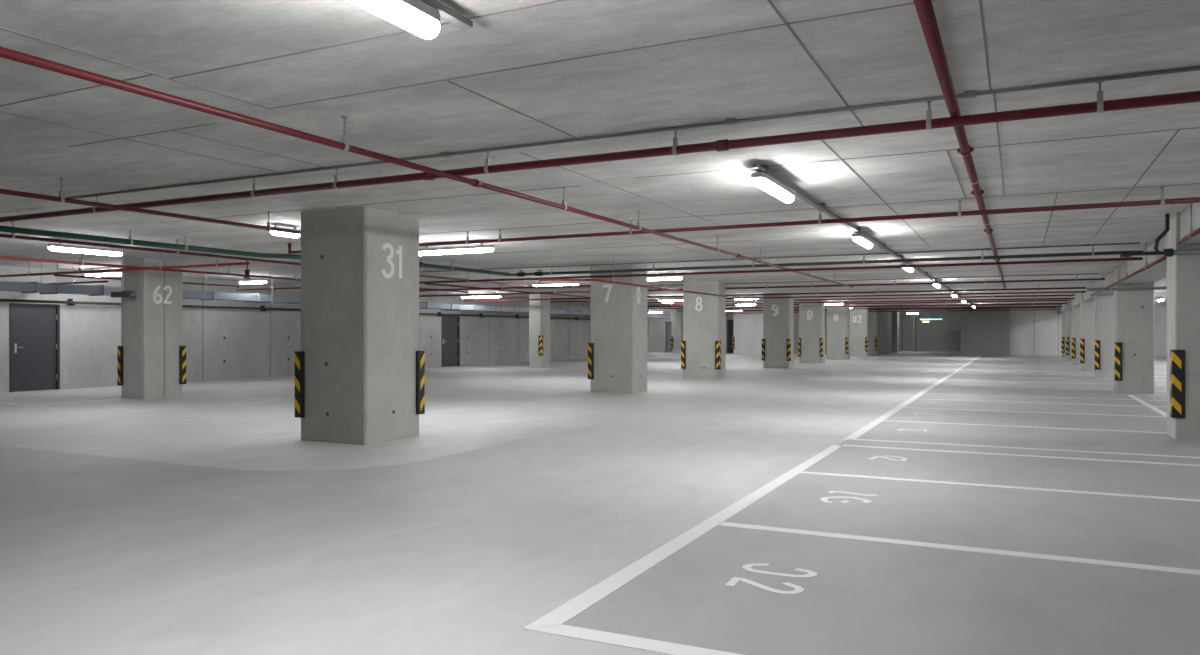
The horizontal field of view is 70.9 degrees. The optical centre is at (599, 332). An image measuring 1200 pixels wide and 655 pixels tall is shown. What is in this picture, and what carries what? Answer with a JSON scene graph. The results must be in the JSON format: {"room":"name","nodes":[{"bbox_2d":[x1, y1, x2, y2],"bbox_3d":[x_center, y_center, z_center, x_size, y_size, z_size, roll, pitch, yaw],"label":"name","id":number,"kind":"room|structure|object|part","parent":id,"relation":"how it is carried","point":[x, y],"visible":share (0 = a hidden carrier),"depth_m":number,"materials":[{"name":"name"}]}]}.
{"room":"parking garage","nodes":[
{"label":"parking garage","id":0,"kind":"room"},
{"bbox_2d":[0,265,648,392],"bbox_3d":[-13.189,-0.090,26.631,4.706,2.980,64.000,0,0,26],"label":"wall","id":1,"kind":"structure","parent":0,"point":[220,343],"depth_m":25.68,"materials":[{"name":"concrete"}]},
{"bbox_2d":[9,303,59,391],"bbox_3d":[-13.714,0.345,20.418,0.206,2.110,1.160,0,0,26],"label":"door","id":2,"kind":"structure","parent":1,"relation":"in","point":[34,329],"depth_m":20.39,"materials":[{"name":"grey metal"}]},
{"bbox_2d":[0,299,590,319],"bbox_3d":[-7.646,-0.775,32.254,0.238,0.170,45.000,0,0,26],"label":"pipe","id":3,"kind":"object","parent":1,"relation":"attached to","point":[69,301],"visible":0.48,"depth_m":25.01,"materials":[{"name":"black metal"}]},
{"bbox_2d":[442,316,459,366],"bbox_3d":[-6.307,0.345,35.357,0.206,2.110,1.250,0,0,26],"label":"door","id":4,"kind":"structure","parent":1,"relation":"in","point":[450,325],"depth_m":35.37,"materials":[{"name":"grey metal"}]},
{"bbox_2d":[0,351,1199,654],"bbox_3d":[4.891,1.523,28.660,35.300,0.254,84.300,0,0,26],"label":"floor","id":5,"kind":"structure","parent":0,"point":[902,502],"depth_m":6.26,"materials":[{"name":"grey concrete"}]},
{"bbox_2d":[117,258,185,399],"bbox_3d":[-9.703,-0.090,18.272,0.876,2.980,1.016,0,0,26],"label":"concrete pillar","id":6,"kind":"structure","parent":5,"relation":"on","point":[151,355],"depth_m":17.96,"materials":[{"name":"grey concrete"}]},
{"bbox_2d":[294,207,424,444],"bbox_3d":[-3.190,-0.090,11.259,1.216,2.980,1.176,0,0,26],"label":"concrete pillar","id":7,"kind":"structure","parent":5,"relation":"on","point":[359,377],"depth_m":10.83,"materials":[{"name":"grey concrete"}]},
{"bbox_2d":[529,294,549,367],"bbox_3d":[-2.426,-0.090,34.075,0.618,2.980,0.798,0,0,26],"label":"concrete pillar","id":8,"kind":"structure","parent":5,"relation":"on","point":[539,310],"depth_m":33.81,"materials":[{"name":"grey concrete"}]},
{"bbox_2d":[588,265,646,392],"bbox_3d":[0.430,-0.090,20.242,1.162,2.980,0.948,0,0,26],"label":"concrete pillar","id":9,"kind":"structure","parent":5,"relation":"on","point":[617,349],"depth_m":19.88,"materials":[{"name":"grey concrete"}]},
{"bbox_2d":[671,310,682,353],"bbox_3d":[5.343,-0.090,57.989,0.748,2.980,0.748,0,0,26],"label":"concrete pillar","id":10,"kind":"structure","parent":5,"relation":"on","point":[677,317],"depth_m":57.68,"materials":[{"name":"grey concrete"}]},
{"bbox_2d":[681,281,725,378],"bbox_3d":[3.212,-0.090,26.006,1.246,2.980,0.748,0,0,26],"label":"concrete pillar","id":11,"kind":"structure","parent":5,"relation":"on","point":[703,345],"depth_m":25.73,"materials":[{"name":"grey concrete"}]},
{"bbox_2d":[732,309,762,353],"bbox_3d":[10.444,-0.090,57.078,2.798,2.980,0.848,0,0,26],"label":"concrete pillar","id":12,"kind":"structure","parent":5,"relation":"on","point":[747,326],"depth_m":56.90,"materials":[{"name":"grey concrete"}]},
{"bbox_2d":[761,293,793,367],"bbox_3d":[7.146,-0.090,33.794,1.156,2.980,0.798,0,0,26],"label":"concrete pillar","id":13,"kind":"structure","parent":5,"relation":"on","point":[777,347],"depth_m":33.49,"materials":[{"name":"grey concrete"}]},
{"bbox_2d":[798,300,824,362],"bbox_3d":[9.964,-0.090,39.624,1.146,2.980,0.748,0,0,26],"label":"concrete pillar","id":14,"kind":"structure","parent":5,"relation":"on","point":[811,340],"depth_m":39.35,"materials":[{"name":"grey concrete"}]},
{"bbox_2d":[827,304,849,359],"bbox_3d":[12.666,-0.090,44.758,1.128,2.980,0.748,0,0,26],"label":"concrete pillar","id":15,"kind":"structure","parent":5,"relation":"on","point":[838,318],"depth_m":44.48,"materials":[{"name":"grey concrete"}]},
{"bbox_2d":[850,307,868,356],"bbox_3d":[15.584,-0.090,50.678,1.098,2.980,0.748,0,0,26],"label":"concrete pillar","id":16,"kind":"structure","parent":5,"relation":"on","point":[859,318],"depth_m":50.38,"materials":[{"name":"grey concrete"}]},
{"bbox_2d":[869,310,877,354],"bbox_3d":[17.361,-0.090,54.150,0.998,2.980,0.748,0,0,26],"label":"concrete pillar","id":17,"kind":"structure","parent":5,"relation":"on","point":[873,316],"depth_m":53.78,"materials":[{"name":"grey concrete"}]},
{"bbox_2d":[1061,312,1065,357],"bbox_3d":[26.237,-0.090,47.182,0.748,2.980,0.748,0,0,26],"label":"concrete pillar","id":18,"kind":"structure","parent":5,"relation":"on","point":[1063,338],"depth_m":46.98,"materials":[{"name":"grey concrete"}]},
{"bbox_2d":[1066,310,1071,360],"bbox_3d":[23.820,-0.090,42.353,0.748,2.980,0.748,0,0,26],"label":"concrete pillar","id":19,"kind":"structure","parent":5,"relation":"on","point":[1068,312],"depth_m":42.16,"materials":[{"name":"grey concrete"}]},
{"bbox_2d":[1072,297,1079,364],"bbox_3d":[21.114,-0.090,36.997,0.758,2.980,0.748,0,0,26],"label":"concrete pillar","id":20,"kind":"structure","parent":5,"relation":"on","point":[1075,309],"depth_m":36.79,"materials":[{"name":"grey concrete"}]},
{"bbox_2d":[1080,290,1094,370],"bbox_3d":[18.186,-0.090,31.194,0.768,2.980,0.748,0,0,26],"label":"concrete pillar","id":21,"kind":"structure","parent":5,"relation":"on","point":[1087,308],"depth_m":30.97,"materials":[{"name":"grey concrete"}]},
{"bbox_2d":[1095,282,1113,378],"bbox_3d":[15.552,-0.090,25.803,0.758,2.980,0.748,0,0,26],"label":"concrete pillar","id":22,"kind":"structure","parent":5,"relation":"on","point":[1104,304],"depth_m":25.56,"materials":[{"name":"grey concrete"}]},
{"bbox_2d":[1114,265,1153,393],"bbox_3d":[12.522,-0.090,19.827,0.778,2.980,0.788,0,0,26],"label":"concrete pillar","id":23,"kind":"structure","parent":5,"relation":"on","point":[1133,309],"depth_m":19.53,"materials":[{"name":"grey concrete"}]},
{"bbox_2d":[1087,287,1166,290],"bbox_3d":[13.738,-1.020,18.759,5.050,0.084,0.102,0,0,26],"label":"drain pipe","id":24,"kind":"object","parent":23,"relation":"attached to","point":[1110,288],"visible":0.7,"depth_m":19.50,"materials":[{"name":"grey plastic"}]},
{"bbox_2d":[1167,212,1199,440],"bbox_3d":[8.081,-0.090,11.174,0.948,2.980,0.798,0,0,26],"label":"concrete pillar","id":25,"kind":"structure","parent":5,"relation":"on","point":[1183,271],"depth_m":11.00,"materials":[{"name":"grey concrete"}]},
{"bbox_2d":[1120,213,1199,256],"bbox_3d":[9.310,-1.278,10.087,5.280,0.565,0.115,0,0,26],"label":"drain pipe","id":26,"kind":"object","parent":25,"relation":"attached to","point":[1169,252],"visible":1,"depth_m":11.02,"materials":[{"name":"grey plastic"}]},
{"bbox_2d":[0,0,1199,312],"bbox_3d":[4.891,-1.703,28.660,35.300,0.254,84.300,0,0,26],"label":"ceiling","id":27,"kind":"structure","parent":0,"point":[525,71],"depth_m":6.45,"materials":[{"name":"concrete"}]},
{"bbox_2d":[49,267,108,283],"bbox_3d":[-12.477,-1.375,20.139,2.250,0.409,0.058,0,0,26],"label":"pipe","id":28,"kind":"object","parent":27,"relation":"hanging from","point":[107,281],"visible":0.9,"depth_m":20.09,"materials":[{"name":"red metal"}]},
{"bbox_2d":[48,239,122,255],"bbox_3d":[-8.859,-1.474,14.550,0.138,0.211,1.250,0,0,26],"label":"strip light","id":29,"kind":"object","parent":27,"relation":"hanging from","point":[61,247],"visible":0.98,"depth_m":14.46,"materials":[{"name":"grey plastic"}]},
{"bbox_2d":[48,247,121,255],"bbox_3d":[-8.859,-1.399,14.550,0.114,0.061,1.250,0,0,26],"label":"diffuser","id":30,"kind":"object","parent":29,"relation":"attached to","point":[86,250],"depth_m":14.55,"materials":[{"name":"white plastic"}]},
{"bbox_2d":[85,268,120,276],"bbox_3d":[-11.941,-1.474,20.376,1.500,0.211,0.138,0,0,26],"label":"strip light","id":31,"kind":"object","parent":27,"relation":"hanging from","point":[117,273],"visible":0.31,"depth_m":20.33,"materials":[{"name":"grey plastic"}]},
{"bbox_2d":[85,273,120,276],"bbox_3d":[-11.941,-1.399,20.376,1.500,0.061,0.114,0,0,26],"label":"diffuser","id":32,"kind":"object","parent":31,"relation":"attached to","point":[86,274],"depth_m":20.36,"materials":[{"name":"white plastic"}]},
{"bbox_2d":[111,258,134,297],"bbox_3d":[-10.014,-1.160,17.690,0.660,0.840,0.120,0,0,26],"label":"fitting","id":33,"kind":"object","parent":27,"relation":"hanging from","point":[124,294],"visible":1,"depth_m":17.66,"materials":[{"name":"grey metal"}]},
{"bbox_2d":[0,253,249,276],"bbox_3d":[-10.308,-1.419,17.501,8.480,0.321,0.062,0,0,26],"label":"pipe","id":34,"kind":"object","parent":27,"relation":"hanging from","point":[217,264],"visible":0.87,"depth_m":17.06,"materials":[{"name":"red metal"}]},
{"bbox_2d":[0,177,300,234],"bbox_3d":[-5.293,-1.454,8.954,0.060,0.253,10.340,0,0,26],"label":"pipe","id":35,"kind":"object","parent":27,"relation":"hanging from","point":[60,198],"visible":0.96,"depth_m":9.28,"materials":[{"name":"red metal"}]},
{"bbox_2d":[54,273,300,290],"bbox_3d":[-8.306,-1.355,19.298,5.629,0.449,4.859,0,0,26],"label":"pipe","id":36,"kind":"object","parent":27,"relation":"hanging from","point":[59,275],"visible":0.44,"depth_m":21.62,"materials":[{"name":"red metal"}]},
{"bbox_2d":[207,260,249,277],"bbox_3d":[-8.195,-1.385,18.574,1.317,0.390,0.130,0,0,26],"label":"valve","id":37,"kind":"object","parent":27,"relation":"hanging from","point":[247,272],"visible":1,"depth_m":18.41,"materials":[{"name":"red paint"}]},
{"bbox_2d":[0,253,467,292],"bbox_3d":[-8.588,-1.450,19.327,0.062,0.261,19.000,0,0,26],"label":"pipe","id":38,"kind":"object","parent":27,"relation":"hanging from","point":[82,262],"visible":0.54,"depth_m":17.08,"materials":[{"name":"red metal"}]},
{"bbox_2d":[239,277,266,283],"bbox_3d":[-9.671,-1.474,23.491,1.000,0.211,0.138,0,0,26],"label":"strip light","id":39,"kind":"object","parent":27,"relation":"hanging from","point":[254,281],"visible":0.98,"depth_m":23.40,"materials":[{"name":"grey plastic"}]},
{"bbox_2d":[239,281,266,283],"bbox_3d":[-9.671,-1.399,23.491,1.000,0.061,0.114,0,0,26],"label":"diffuser","id":40,"kind":"object","parent":39,"relation":"attached to","point":[241,282],"depth_m":23.45,"materials":[{"name":"white plastic"}]},
{"bbox_2d":[0,225,510,275],"bbox_3d":[-6.317,-1.465,13.959,1.059,0.230,15.395,0,0,33],"label":"pipe","id":41,"kind":"object","parent":27,"relation":"hanging from","point":[130,241],"visible":0.87,"depth_m":13.56,"materials":[{"name":"metal"}]},
{"bbox_2d":[0,221,527,286],"bbox_3d":[-6.314,-1.458,15.967,0.060,0.245,19.000,0,0,26],"label":"pipe","id":42,"kind":"object","parent":27,"relation":"hanging from","point":[12,236],"visible":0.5,"depth_m":14.03,"materials":[{"name":"red metal"}]},
{"bbox_2d":[270,224,299,237],"bbox_3d":[-4.612,-1.496,12.355,0.138,0.166,0.500,0,0,26],"label":"strip light","id":43,"kind":"object","parent":27,"relation":"hanging from","point":[275,225],"visible":0.62,"depth_m":12.29,"materials":[{"name":"grey plastic"}]},
{"bbox_2d":[270,231,299,237],"bbox_3d":[-4.612,-1.444,12.355,0.114,0.061,0.500,0,0,26],"label":"diffuser","id":44,"kind":"object","parent":43,"relation":"attached to","point":[272,232],"depth_m":12.29,"materials":[{"name":"white plastic"}]},
{"bbox_2d":[0,263,671,318],"bbox_3d":[-6.149,-1.222,31.202,0.660,0.715,46.515,0,0,26],"label":"ventilation duct","id":45,"kind":"object","parent":27,"relation":"hanging from","point":[24,287],"visible":0.53,"depth_m":22.85,"materials":[{"name":"silver metal"}]},
{"bbox_2d":[347,0,472,38],"bbox_3d":[-1.242,-1.469,2.988,0.138,0.221,2.650,0,0,26],"label":"strip light","id":46,"kind":"object","parent":27,"relation":"attached to","point":[417,17],"depth_m":3.75,"materials":[{"name":"grey plastic"}]},
{"bbox_3d":[-1.242,-1.539,2.988,0.090,0.082,2.650,0,0,26],"label":"lighting trunking","id":47,"kind":"part","parent":46,"relation":"part of","materials":[{"name":"grey metal"}]},
{"bbox_2d":[0,47,852,287],"bbox_3d":[1.544,-1.452,13.019,0.098,0.257,26.700,0,0,26],"label":"pipe","id":48,"kind":"object","parent":27,"relation":"hanging from","point":[6,53],"visible":0.97,"depth_m":5.77,"materials":[{"name":"red metal"}]},
{"bbox_2d":[419,243,493,255],"bbox_3d":[-2.531,-1.474,14.593,1.600,0.211,0.138,0,0,26],"label":"strip light","id":49,"kind":"object","parent":27,"relation":"hanging from","point":[480,248],"visible":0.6,"depth_m":14.50,"materials":[{"name":"grey plastic"}]},
{"bbox_2d":[419,248,493,255],"bbox_3d":[-2.531,-1.399,14.593,1.600,0.061,0.114,0,0,26],"label":"diffuser","id":50,"kind":"object","parent":49,"relation":"attached to","point":[425,251],"depth_m":14.56,"materials":[{"name":"white plastic"}]},
{"bbox_2d":[461,292,500,297],"bbox_3d":[-4.671,-1.474,33.011,1.800,0.211,0.138,0,0,26],"label":"strip light","id":51,"kind":"object","parent":27,"relation":"hanging from","point":[476,296],"visible":0.78,"depth_m":32.89,"materials":[{"name":"grey plastic"}]},
{"bbox_2d":[461,296,500,297],"bbox_3d":[-4.671,-1.399,33.011,1.800,0.061,0.114,0,0,26],"label":"diffuser","id":52,"kind":"object","parent":51,"relation":"attached to","point":[461,296],"depth_m":32.94,"materials":[{"name":"white plastic"}]},
{"bbox_2d":[419,278,590,290],"bbox_3d":[-4.063,-1.419,24.896,10.600,0.321,0.062,0,0,26],"label":"pipe","id":53,"kind":"object","parent":27,"relation":"hanging from","point":[502,287],"visible":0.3,"depth_m":24.19,"materials":[{"name":"red metal"}]},
{"bbox_2d":[424,279,590,297],"bbox_3d":[-2.329,-1.450,27.943,0.060,0.260,11.000,0,0,26],"label":"pipe","id":54,"kind":"object","parent":27,"relation":"hanging from","point":[572,295],"visible":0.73,"depth_m":26.38,"materials":[{"name":"red metal"}]},
{"bbox_2d":[419,287,662,296],"bbox_3d":[-2.776,-1.419,27.718,10.400,0.321,0.062,0,0,26],"label":"pipe","id":55,"kind":"object","parent":27,"relation":"hanging from","point":[555,292],"visible":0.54,"depth_m":27.76,"materials":[{"name":"red metal"}]},
{"bbox_2d":[533,281,578,285],"bbox_3d":[-1.313,-1.474,24.928,1.500,0.211,0.138,0,0,26],"label":"strip light","id":56,"kind":"object","parent":27,"relation":"hanging from","point":[571,282],"visible":0.71,"depth_m":24.84,"materials":[{"name":"white plastic"}]},
{"bbox_2d":[533,284,578,285],"bbox_3d":[-1.313,-1.399,24.928,1.500,0.061,0.114,0,0,26],"label":"diffuser","id":57,"kind":"object","parent":56,"relation":"attached to","point":[533,284],"depth_m":24.94,"materials":[{"name":"white plastic"}]},
{"bbox_2d":[464,295,682,301],"bbox_3d":[-0.776,-1.419,31.638,10.500,0.321,0.062,0,0,26],"label":"pipe","id":58,"kind":"object","parent":27,"relation":"hanging from","point":[550,295],"visible":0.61,"depth_m":32.15,"materials":[{"name":"red metal"}]},
{"bbox_2d":[0,81,1199,221],"bbox_3d":[1.330,-1.478,6.171,20.700,0.205,0.116,0,0,26],"label":"pipe","id":59,"kind":"object","parent":27,"relation":"hanging from","point":[1100,106],"visible":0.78,"depth_m":6.37,"materials":[{"name":"red metal"}]},
{"bbox_2d":[66,66,1199,198],"bbox_3d":[2.182,-1.562,5.638,18.700,0.034,0.060,0,0,26],"label":"conduit","id":60,"kind":"object","parent":27,"relation":"attached to","point":[973,93],"visible":0.99,"depth_m":6.22,"materials":[{"name":"grey"}]},
{"bbox_2d":[539,271,726,296],"bbox_3d":[1.600,-1.313,20.700,0.843,0.534,9.460,0,0,32],"label":"pipe","id":61,"kind":"object","parent":27,"relation":"hanging from","point":[540,279],"visible":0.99,"depth_m":18.68,"materials":[{"name":"red metal"}]},
{"bbox_2d":[647,272,681,280],"bbox_3d":[1.425,-1.474,22.008,1.500,0.211,0.138,0,0,26],"label":"strip light","id":62,"kind":"object","parent":27,"relation":"hanging from","point":[669,277],"visible":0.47,"depth_m":21.81,"materials":[{"name":"white plastic"}]},
{"bbox_2d":[647,277,681,280],"bbox_3d":[1.425,-1.399,22.008,1.500,0.061,0.114,0,0,26],"label":"diffuser","id":63,"kind":"object","parent":62,"relation":"attached to","point":[648,278],"depth_m":21.84,"materials":[{"name":"white plastic"}]},
{"bbox_2d":[658,298,682,300],"bbox_3d":[3.056,-1.474,35.765,1.250,0.211,0.138,0,0,26],"label":"strip light","id":64,"kind":"object","parent":27,"relation":"hanging from","point":[658,298],"visible":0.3,"depth_m":35.74,"materials":[{"name":"white plastic"}]},
{"bbox_2d":[247,242,1139,278],"bbox_3d":[-0.423,-1.562,19.520,21.900,0.034,0.060,0,0,26],"label":"conduit","id":65,"kind":"object","parent":27,"relation":"attached to","point":[1138,242],"visible":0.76,"depth_m":17.18,"materials":[{"name":"grey"}]},
{"bbox_2d":[288,187,1199,253],"bbox_3d":[3.610,-1.480,10.354,20.332,0.199,0.074,0,0,26],"label":"pipe","id":66,"kind":"object","parent":27,"relation":"hanging from","point":[1162,201],"visible":0.79,"depth_m":10.51,"materials":[{"name":"red metal"}]},
{"bbox_2d":[736,301,755,305],"bbox_3d":[7.284,-1.474,42.152,1.000,0.211,0.138,0,0,26],"label":"strip light","id":67,"kind":"object","parent":27,"relation":"hanging from","point":[752,301],"visible":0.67,"depth_m":42.10,"materials":[{"name":"white plastic"}]},
{"bbox_2d":[736,304,755,305],"bbox_3d":[7.284,-1.399,42.152,1.000,0.061,0.114,0,0,26],"label":"diffuser","id":68,"kind":"object","parent":67,"relation":"attached to","point":[737,304],"depth_m":42.11,"materials":[{"name":"white plastic"}]},
{"bbox_2d":[735,296,756,299],"bbox_3d":[6.012,-1.474,34.635,1.000,0.211,0.138,0,0,26],"label":"strip light","id":69,"kind":"object","parent":27,"relation":"hanging from","point":[737,296],"visible":0.39,"depth_m":34.64,"materials":[{"name":"white plastic"}]},
{"bbox_2d":[419,257,1142,283],"bbox_3d":[1.884,-1.425,18.488,16.950,0.311,0.062,0,0,26],"label":"pipe","id":70,"kind":"object","parent":27,"relation":"hanging from","point":[1130,258],"visible":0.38,"depth_m":17.22,"materials":[{"name":"red metal"}]},
{"bbox_2d":[518,273,1098,289],"bbox_3d":[5.101,-1.562,26.157,17.900,0.034,0.060,0,0,26],"label":"conduit","id":71,"kind":"object","parent":27,"relation":"attached to","point":[1085,273],"visible":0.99,"depth_m":24.66,"materials":[{"name":"grey"}]},
{"bbox_2d":[550,285,1085,301],"bbox_3d":[6.402,-1.435,31.539,20.450,0.291,0.062,0,0,26],"label":"pipe","id":72,"kind":"object","parent":27,"relation":"hanging from","point":[1038,292],"visible":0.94,"depth_m":29.69,"materials":[{"name":"red metal"}]},
{"bbox_2d":[551,287,1085,298],"bbox_3d":[6.358,-1.492,31.449,20.450,0.175,0.070,0,0,26],"label":"pipe","id":73,"kind":"object","parent":27,"relation":"hanging from","point":[987,289],"visible":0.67,"depth_m":29.23,"materials":[{"name":"red metal"}]},
{"bbox_2d":[511,249,1142,276],"bbox_3d":[3.667,-1.454,17.603,12.970,0.253,0.117,0,0,26],"label":"drain pipe","id":74,"kind":"object","parent":27,"relation":"hanging from","point":[540,273],"visible":0.97,"depth_m":16.98,"materials":[{"name":"grey"}]},
{"bbox_2d":[825,300,842,304],"bbox_3d":[11.357,-1.474,41.137,1.000,0.211,0.138,0,0,26],"label":"strip light","id":75,"kind":"object","parent":27,"relation":"hanging from","point":[840,300],"visible":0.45,"depth_m":41.06,"materials":[{"name":"white plastic"}]},
{"bbox_2d":[567,275,1104,291],"bbox_3d":[5.221,-1.484,26.231,18.050,0.192,0.064,0,0,26],"label":"pipe","id":76,"kind":"object","parent":27,"relation":"hanging from","point":[1076,279],"visible":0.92,"depth_m":24.29,"materials":[{"name":"red metal"}]},
{"bbox_2d":[647,298,1066,306],"bbox_3d":[11.489,-1.492,41.797,20.450,0.175,0.070,0,0,26],"label":"pipe","id":77,"kind":"object","parent":27,"relation":"hanging from","point":[995,298],"visible":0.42,"depth_m":39.71,"materials":[{"name":"red metal"}]},
{"bbox_2d":[647,299,1066,308],"bbox_3d":[11.533,-1.435,41.887,20.450,0.291,0.062,0,0,26],"label":"pipe","id":78,"kind":"object","parent":27,"relation":"hanging from","point":[944,304],"visible":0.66,"depth_m":40.15,"materials":[{"name":"red metal"}]},
{"bbox_2d":[647,294,1074,302],"bbox_3d":[8.934,-1.492,36.645,20.450,0.175,0.070,0,0,26],"label":"pipe","id":79,"kind":"object","parent":27,"relation":"hanging from","point":[992,296],"visible":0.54,"depth_m":34.76,"materials":[{"name":"red metal"}]},
{"bbox_2d":[647,297,1074,305],"bbox_3d":[8.979,-1.435,36.735,20.450,0.291,0.062,0,0,26],"label":"pipe","id":80,"kind":"object","parent":27,"relation":"hanging from","point":[1035,298],"visible":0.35,"depth_m":34.81,"materials":[{"name":"red metal"}]},
{"bbox_2d":[751,164,976,306],"bbox_3d":[11.734,-1.469,28.504,0.138,0.221,46.500,0,0,26],"label":"lighting trunking","id":81,"kind":"object","parent":27,"relation":"attached to","point":[759,168],"depth_m":8.89,"materials":[{"name":"grey"}]},
{"bbox_3d":[1.716,-1.431,8.302,0.138,0.146,1.250,0,0,26],"label":"strip light","id":82,"kind":"part","parent":81,"relation":"part of","materials":[{"name":"white plastic"}]},
{"bbox_3d":[4.071,-1.431,13.050,0.138,0.146,1.250,0,0,26],"label":"strip light","id":83,"kind":"part","parent":81,"relation":"part of","materials":[{"name":"white plastic"}]},
{"bbox_2d":[853,237,871,248],"bbox_3d":[4.071,-1.389,13.050,0.114,0.061,1.250,0,0,26],"label":"diffuser","id":84,"kind":"object","parent":81,"relation":"attached to","point":[866,242],"depth_m":12.90,"materials":[{"name":"white plastic"}]},
{"bbox_3d":[6.692,-1.431,18.336,0.138,0.146,1.250,0,0,26],"label":"strip light","id":85,"kind":"part","parent":81,"relation":"part of","materials":[{"name":"white plastic"}]},
{"bbox_2d":[676,303,1061,311],"bbox_3d":[13.776,-1.435,46.411,20.450,0.291,0.062,0,0,26],"label":"pipe","id":86,"kind":"object","parent":27,"relation":"hanging from","point":[905,303],"visible":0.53,"depth_m":44.54,"materials":[{"name":"red metal"}]},
{"bbox_2d":[676,303,1061,309],"bbox_3d":[13.732,-1.492,46.321,20.450,0.175,0.070,0,0,26],"label":"pipe","id":87,"kind":"object","parent":27,"relation":"hanging from","point":[998,303],"visible":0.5,"depth_m":44.59,"materials":[{"name":"red metal"}]},
{"bbox_2d":[726,307,1056,311],"bbox_3d":[16.575,-1.492,52.055,20.450,0.175,0.070,0,0,26],"label":"pipe","id":88,"kind":"object","parent":27,"relation":"hanging from","point":[1016,307],"visible":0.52,"depth_m":50.03,"materials":[{"name":"red metal"}]},
{"bbox_2d":[726,305,1056,313],"bbox_3d":[16.619,-1.435,52.145,20.450,0.291,0.062,0,0,26],"label":"pipe","id":89,"kind":"object","parent":27,"relation":"hanging from","point":[1029,305],"visible":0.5,"depth_m":49.93,"materials":[{"name":"red metal"}]},
{"bbox_2d":[920,311,942,319],"bbox_3d":[24.213,-1.270,61.662,1.560,0.620,0.120,0,0,26],"label":"emergency light","id":90,"kind":"object","parent":27,"relation":"hanging from","point":[938,318],"visible":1,"depth_m":61.55,"materials":[{"name":"white plastic"}]},
{"bbox_2d":[913,0,1005,288],"bbox_3d":[6.274,-1.520,13.520,0.120,0.141,31.800,0,0,26],"label":"pipe","id":91,"kind":"object","parent":27,"relation":"hanging from","point":[925,11],"visible":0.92,"depth_m":5.12,"materials":[{"name":"red metal"}]},
{"bbox_2d":[1057,203,1199,313],"bbox_3d":[17.601,-1.370,30.230,0.880,0.420,46.995,0,0,26],"label":"ceiling beam","id":92,"kind":"structure","parent":27,"relation":"attached to","point":[1157,272],"depth_m":16.44,"materials":[{"name":"concrete"}]},
{"bbox_2d":[1090,243,1166,296],"bbox_3d":[11.594,-1.349,18.835,0.066,0.463,15.950,0,0,26],"label":"pipe","id":93,"kind":"object","parent":27,"relation":"hanging from","point":[1147,266],"visible":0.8,"depth_m":15.95,"materials":[{"name":"red metal"}]},
{"bbox_2d":[1177,203,1199,243],"bbox_3d":[7.128,-1.362,10.184,0.062,0.436,1.580,0,0,26],"label":"pipe","id":94,"kind":"object","parent":27,"relation":"hanging from","point":[1192,233],"visible":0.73,"depth_m":10.10,"materials":[{"name":"metal"}]},
{"bbox_2d":[649,310,878,354],"bbox_3d":[10.113,-0.090,58.776,17.900,2.980,0.300,0,0,26],"label":"wall","id":95,"kind":"structure","parent":0,"point":[657,327],"depth_m":61.29,"materials":[{"name":"concrete"}]},
{"bbox_2d":[666,322,671,351],"bbox_3d":[5.258,0.300,60.960,1.060,2.200,0.100,0,0,26],"label":"door","id":96,"kind":"structure","parent":95,"relation":"in","point":[668,324],"depth_m":61.10,"materials":[{"name":"grey metal"}]},
{"bbox_2d":[727,320,732,352],"bbox_3d":[9.423,0.240,59.073,1.000,2.320,0.180,0,0,26],"label":"door","id":97,"kind":"structure","parent":95,"relation":"in","point":[729,322],"depth_m":59.20,"materials":[{"name":"grey metal"}]},
{"bbox_2d":[879,310,960,353],"bbox_3d":[22.924,-0.090,59.288,5.200,2.980,12.000,0,0,26],"label":"wall","id":98,"kind":"structure","parent":0,"point":[898,331],"depth_m":64.06,"materials":[{"name":"concrete"}]},
{"bbox_2d":[961,309,1009,355],"bbox_3d":[26.409,-0.090,57.390,2.730,2.980,12.304,0,0,26],"label":"wall","id":99,"kind":"structure","parent":0,"point":[983,333],"depth_m":51.89,"materials":[{"name":"concrete"}]},
{"bbox_2d":[1010,306,1166,356],"bbox_3d":[29.965,-0.090,50.492,9.770,2.980,0.304,0,0,26],"label":"wall","id":100,"kind":"structure","parent":0,"point":[1032,332],"depth_m":51.73,"materials":[{"name":"concrete"}]}
]}

